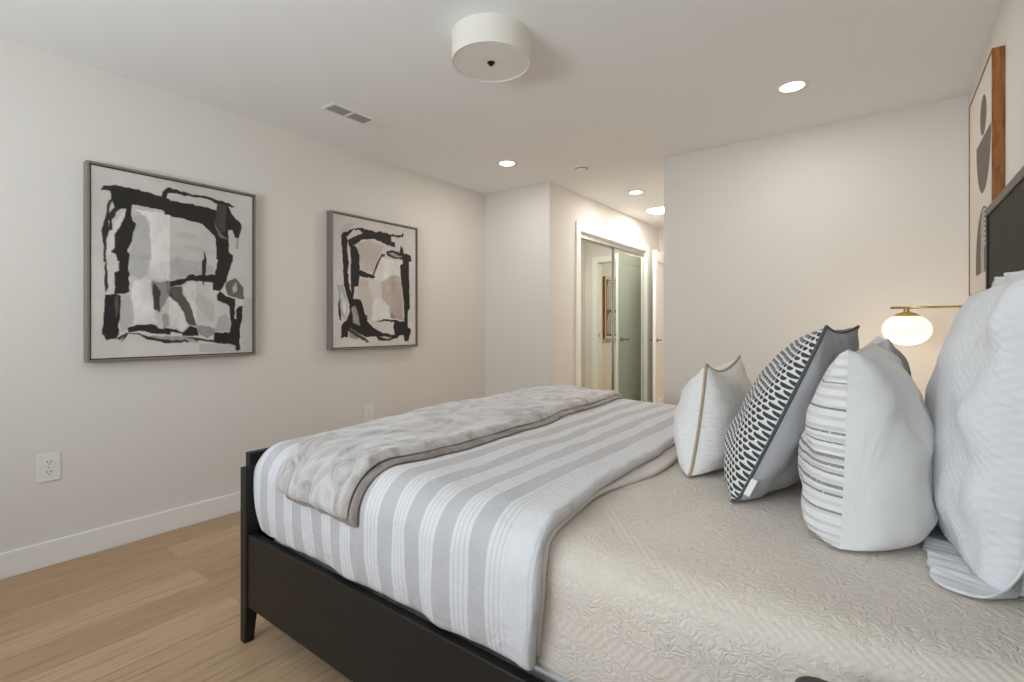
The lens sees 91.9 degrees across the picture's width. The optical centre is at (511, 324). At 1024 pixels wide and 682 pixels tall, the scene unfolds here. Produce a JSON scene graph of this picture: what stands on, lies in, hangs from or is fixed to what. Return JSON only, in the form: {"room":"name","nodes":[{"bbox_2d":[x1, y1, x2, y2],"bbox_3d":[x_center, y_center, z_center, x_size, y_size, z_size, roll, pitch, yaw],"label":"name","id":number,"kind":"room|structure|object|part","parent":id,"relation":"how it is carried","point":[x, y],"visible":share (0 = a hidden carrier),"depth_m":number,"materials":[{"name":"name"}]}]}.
{"room":"bedroom","nodes":[
{"label":"bedroom","id":0,"kind":"room"},
{"bbox_2d":[0,511,351,681],"bbox_3d":[0.923,1.175,4.050,5.800,0.060,10.820,0,0,37],"label":"floor","id":1,"kind":"structure","parent":0,"point":[164,607],"depth_m":1.90,"materials":[{"name":"brown wood"}]},
{"bbox_2d":[240,166,1023,681],"bbox_3d":[0.453,0.344,1.900,2.248,1.602,1.900,0,0,37],"label":"bed","id":2,"kind":"object","parent":1,"relation":"on","point":[361,634],"visible":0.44,"depth_m":1.48,"materials":[{"name":"black wood"}]},
{"bbox_3d":[-0.954,0.830,1.800,0.046,0.630,0.046,0,0,37],"label":"foot post","id":3,"kind":"part","parent":2,"relation":"part of","materials":[{"name":"black wood"}]},
{"bbox_3d":[-0.430,0.729,2.566,0.037,0.512,1.828,0,0,37],"label":"footboard","id":4,"kind":"part","parent":2,"relation":"part of","materials":[{"name":"black wood"}]},
{"bbox_3d":[-0.090,0.879,1.145,2.121,0.261,0.028,0,0,37],"label":"rail","id":5,"kind":"part","parent":2,"relation":"part of","materials":[{"name":"black wood"}]},
{"bbox_2d":[274,538,568,681],"bbox_3d":[0.474,0.689,1.884,2.090,0.385,1.760,0,0,37],"label":"mattress","id":6,"kind":"object","parent":2,"relation":"on","point":[539,672],"visible":0.02,"depth_m":1.23,"materials":[{"name":"white fabric"}]},
{"bbox_2d":[254,398,677,670],"bbox_3d":[0.107,0.576,2.162,1.330,0.327,1.918,0,0,37],"label":"duvet","id":7,"kind":"object","parent":6,"relation":"on","point":[462,539],"visible":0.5,"depth_m":1.32,"materials":[{"name":"fabric"}]},
{"bbox_2d":[277,385,623,527],"bbox_3d":[-0.058,0.492,2.286,0.592,0.251,1.982,0,0,37],"label":"throw blanket","id":8,"kind":"object","parent":7,"relation":"on","point":[330,473],"visible":0.95,"depth_m":1.67,"materials":[{"name":"grey fabric"}]},
{"bbox_2d":[535,460,1023,681],"bbox_3d":[0.886,0.607,1.582,1.109,0.275,1.814,0,0,37],"label":"coverlet","id":9,"kind":"object","parent":6,"relation":"on","point":[661,577],"visible":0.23,"depth_m":0.93,"materials":[{"name":"beige fabric"}]},
{"bbox_2d":[673,355,751,476],"bbox_3d":[0.698,0.291,1.698,0.251,0.353,0.474,0,0,37],"label":"throw pillow","id":10,"kind":"object","parent":9,"relation":"on","point":[709,402],"visible":0.76,"depth_m":1.52,"materials":[{"name":"white fabric"}]},
{"bbox_2d":[724,325,859,502],"bbox_3d":[0.806,0.234,1.437,0.302,0.468,0.516,0,0,43],"label":"throw pillow","id":11,"kind":"object","parent":9,"relation":"on","point":[761,443],"visible":0.72,"depth_m":1.27,"materials":[{"name":"fabric"}]},
{"bbox_2d":[798,343,938,550],"bbox_3d":[0.861,0.258,1.197,0.277,0.416,0.488,0,0,37],"label":"throw pillow","id":12,"kind":"object","parent":9,"relation":"on","point":[866,447],"visible":0.97,"depth_m":1.02,"materials":[{"name":"grey fabric"}]},
{"bbox_3d":[0.805,0.258,1.244,0.125,0.416,0.489,0,0,41],"label":"panel","id":13,"kind":"part","parent":12,"relation":"part of","materials":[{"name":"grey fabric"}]},
{"bbox_2d":[864,336,910,376],"bbox_3d":[1.175,0.251,1.607,0.221,0.426,0.458,0,0,37],"label":"bed pillow","id":14,"kind":"object","parent":9,"relation":"on","point":[886,344],"visible":0.13,"depth_m":1.46,"materials":[{"name":"white fabric"}]},
{"bbox_2d":[922,270,1023,598],"bbox_3d":[1.034,0.174,1.067,0.246,0.589,0.643,0,0,37],"label":"euro sham","id":15,"kind":"object","parent":9,"relation":"on","point":[974,393],"visible":0.94,"depth_m":0.90,"materials":[{"name":"white fabric"}]},
{"bbox_3d":[1.328,-0.442,1.215,0.026,0.030,1.860,0,0,37],"label":"head rail","id":16,"kind":"part","parent":2,"relation":"part of","materials":[{"name":"brown wood"}]},
{"bbox_3d":[1.331,0.259,1.213,0.018,1.372,1.800,0,0,37],"label":"fluted panel","id":17,"kind":"part","parent":2,"relation":"part of","materials":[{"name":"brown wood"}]},
{"bbox_2d":[795,676,828,681],"bbox_3d":[0.411,0.815,0.372,0.451,0.661,0.510,0,0,37],"label":"nightstand","id":18,"kind":"object","parent":1,"relation":"on","point":[803,678],"visible":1,"depth_m":0.68,"materials":[{"name":"black wood"}]},
{"bbox_2d":[0,37,484,552],"bbox_3d":[-1.903,-0.075,2.858,0.120,2.440,5.275,0,0,37],"label":"wall","id":19,"kind":"structure","parent":0,"point":[134,439],"depth_m":2.80,"materials":[{"name":"white paint"}]},
{"bbox_2d":[37,452,60,482],"bbox_3d":[-2.202,0.677,2.354,0.007,0.132,0.086,0,0,37],"label":"electrical outlet","id":20,"kind":"object","parent":19,"relation":"attached to","point":[48,465],"visible":1,"depth_m":2.35,"materials":[{"name":"white plastic"}]},
{"bbox_2d":[44,458,53,465],"bbox_3d":[-2.200,0.653,2.353,0.002,0.030,0.034,0,0,37],"label":"socket","id":21,"kind":"object","parent":20,"relation":"attached to","point":[47,461],"depth_m":2.35,"materials":[{"name":"white plastic"}]},
{"bbox_2d":[44,469,53,475],"bbox_3d":[-2.200,0.701,2.353,0.002,0.030,0.034,0,0,37],"label":"socket","id":22,"kind":"object","parent":20,"relation":"attached to","point":[47,472],"depth_m":2.35,"materials":[{"name":"white plastic"}]},
{"bbox_2d":[0,492,239,579],"bbox_3d":[-1.849,1.086,2.818,0.014,0.118,5.275,0,0,37],"label":"baseboard","id":23,"kind":"structure","parent":19,"relation":"attached to","point":[23,560],"depth_m":2.53,"materials":[{"name":"white paint"}]},
{"bbox_2d":[83,160,255,362],"bbox_3d":[-1.859,-0.312,2.767,0.057,0.995,0.818,0,0,37],"label":"framed painting","id":24,"kind":"object","parent":19,"relation":"attached to","point":[169,263],"visible":1,"depth_m":2.69,"materials":[{"name":"paper"}]},
{"bbox_2d":[364,404,372,421],"bbox_3d":[-1.104,0.677,3.812,0.007,0.132,0.086,0,0,37],"label":"electrical outlet","id":25,"kind":"object","parent":19,"relation":"attached to","point":[368,409],"visible":0.95,"depth_m":3.81,"materials":[{"name":"white plastic"}]},
{"bbox_2d":[327,210,417,349],"bbox_3d":[-1.055,-0.317,3.836,0.057,0.993,0.813,0,0,37],"label":"framed painting","id":26,"kind":"object","parent":19,"relation":"attached to","point":[372,264],"visible":1,"depth_m":3.77,"materials":[{"name":"paper"}]},
{"bbox_2d":[0,0,1002,228],"bbox_3d":[0.923,-1.335,4.050,5.800,0.080,10.820,0,0,37],"label":"ceiling","id":27,"kind":"structure","parent":0,"point":[616,88],"depth_m":2.48,"materials":[{"name":"white paint"}]},
{"bbox_2d":[321,102,393,131],"bbox_3d":[-0.952,-1.291,3.090,0.124,0.008,0.450,0,0,37],"label":"ceiling vent","id":28,"kind":"object","parent":27,"relation":"in","point":[335,108],"visible":1,"depth_m":3.07,"materials":[{"name":"white plastic"}]},
{"bbox_3d":[-0.866,-1.292,3.205,0.092,0.005,0.127,0,0,37],"label":"blank panel","id":29,"kind":"part","parent":28,"relation":"part of","materials":[{"name":"white plastic"}]},
{"bbox_2d":[452,12,529,82],"bbox_3d":[-0.094,-1.230,2.226,0.350,0.129,0.350,0,0,37],"label":"drum ceiling light","id":30,"kind":"object","parent":27,"relation":"attached to","point":[490,47],"visible":1,"depth_m":2.13,"materials":[{"name":"beige fabric"}]},
{"bbox_2d":[453,42,528,80],"bbox_3d":[-0.094,-1.183,2.226,0.342,0.005,0.342,0,0,37],"label":"diffuser","id":31,"kind":"object","parent":30,"relation":"attached to","point":[478,61],"depth_m":2.21,"materials":[{"name":"white plastic"}]},
{"bbox_2d":[497,159,516,166],"bbox_3d":[-0.040,-1.292,3.957,0.168,0.007,0.168,0,0,37],"label":"recessed light","id":32,"kind":"object","parent":27,"relation":"in","point":[505,163],"visible":1,"depth_m":3.95,"materials":[{"name":"white plastic"}]},
{"bbox_2d":[573,164,589,172],"bbox_3d":[0.569,-1.277,4.054,0.132,0.036,0.132,0,0,37],"label":"smoke detector","id":33,"kind":"object","parent":27,"relation":"attached to","point":[580,168],"visible":1,"depth_m":4.02,"materials":[{"name":"white plastic"}]},
{"bbox_2d":[627,190,644,194],"bbox_3d":[1.208,-1.292,4.820,0.168,0.007,0.168,0,0,37],"label":"recessed light","id":34,"kind":"object","parent":27,"relation":"in","point":[632,192],"visible":1,"depth_m":4.82,"materials":[{"name":"white plastic"}]},
{"bbox_2d":[645,206,663,213],"bbox_3d":[1.695,-1.292,5.572,0.392,0.007,0.392,0,0,37],"label":"recessed light","id":35,"kind":"object","parent":27,"relation":"in","point":[659,209],"visible":0.52,"depth_m":5.58,"materials":[{"name":"white plastic"}]},
{"bbox_2d":[775,78,809,93],"bbox_3d":[1.518,-1.292,2.682,0.168,0.007,0.168,0,0,37],"label":"recessed light","id":36,"kind":"object","parent":27,"relation":"in","point":[793,85],"visible":1,"depth_m":2.67,"materials":[{"name":"white plastic"}]},
{"bbox_2d":[485,182,556,396],"bbox_3d":[0.024,-0.075,4.784,0.880,2.440,0.120,0,0,37],"label":"wall","id":37,"kind":"structure","parent":0,"point":[520,223],"depth_m":4.66,"materials":[{"name":"white paint"}]},
{"bbox_2d":[557,185,658,402],"bbox_3d":[1.183,-0.075,5.691,0.120,2.440,2.725,0,0,37],"label":"wall","id":38,"kind":"structure","parent":0,"point":[572,207],"depth_m":4.79,"materials":[{"name":"white paint"}]},
{"bbox_2d":[581,239,612,389],"bbox_3d":[0.906,0.130,5.293,0.012,2.007,0.870,0,0,37],"label":"door","id":39,"kind":"structure","parent":38,"relation":"in","point":[596,259],"depth_m":5.26,"materials":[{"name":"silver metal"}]},
{"bbox_2d":[575,221,649,401],"bbox_3d":[1.143,0.065,5.622,0.138,2.160,1.875,0,0,37],"label":"trim","id":40,"kind":"structure","parent":38,"relation":"attached to","point":[580,227],"depth_m":5.37,"materials":[{"name":"white paint"}]},
{"bbox_2d":[581,234,644,255],"bbox_3d":[1.139,-0.889,5.625,0.088,0.058,1.681,0,0,37],"label":"trim","id":41,"kind":"structure","parent":38,"relation":"attached to","point":[583,236],"depth_m":5.49,"materials":[{"name":"white wood"}]},
{"bbox_2d":[613,248,643,400],"bbox_3d":[1.407,0.130,5.935,0.012,2.007,0.860,0,0,37],"label":"door","id":42,"kind":"structure","parent":38,"relation":"in","point":[628,267],"depth_m":5.93,"materials":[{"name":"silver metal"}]},
{"bbox_2d":[649,250,663,403],"bbox_3d":[1.877,0.120,6.244,0.142,2.030,0.740,0,0,28],"label":"door","id":43,"kind":"structure","parent":38,"relation":"in","point":[658,258],"depth_m":6.09,"materials":[{"name":"white paint"}]},
{"bbox_2d":[659,228,663,250],"bbox_3d":[2.434,-0.075,6.380,1.050,2.440,0.120,0,0,37],"label":"wall","id":44,"kind":"structure","parent":0,"point":[661,230],"depth_m":6.63,"materials":[{"name":"white paint"}]},
{"bbox_2d":[664,95,967,405],"bbox_3d":[2.779,-0.075,4.414,1.865,2.440,2.845,0,0,37],"label":"wall","id":45,"kind":"structure","parent":0,"point":[770,242],"depth_m":3.24,"materials":[{"name":"white paint"}]},
{"bbox_2d":[968,0,1023,297],"bbox_3d":[1.032,-0.075,0.647,0.120,2.440,5.275,0,0,37],"label":"wall","id":46,"kind":"structure","parent":0,"point":[1008,28],"depth_m":1.85,"materials":[{"name":"white paint"}]},
{"bbox_2d":[882,305,961,344],"bbox_3d":[2.129,-0.021,2.527,0.387,0.250,0.208,0,0,37],"label":"wall lamp","id":47,"kind":"object","parent":46,"relation":"attached to","point":[906,327],"visible":0.89,"depth_m":2.52,"materials":[{"name":"white glass"}]},
{"bbox_3d":[2.058,0.024,2.581,0.208,0.160,0.208,0,0,37],"label":"globe","id":48,"kind":"part","parent":47,"relation":"part of","materials":[{"name":"white glass"}]},
{"bbox_3d":[2.138,-0.091,2.521,0.334,0.013,0.013,0,0,37],"label":"arm","id":49,"kind":"part","parent":47,"relation":"part of","materials":[{"name":"gold metal"}]},
{"bbox_2d":[969,45,1004,295],"bbox_3d":[2.115,-0.620,2.216,0.037,0.950,0.675,0,0,37],"label":"framed print","id":50,"kind":"object","parent":46,"relation":"attached to","point":[987,105],"visible":0.91,"depth_m":2.15,"materials":[{"name":"white paper"}]}
]}

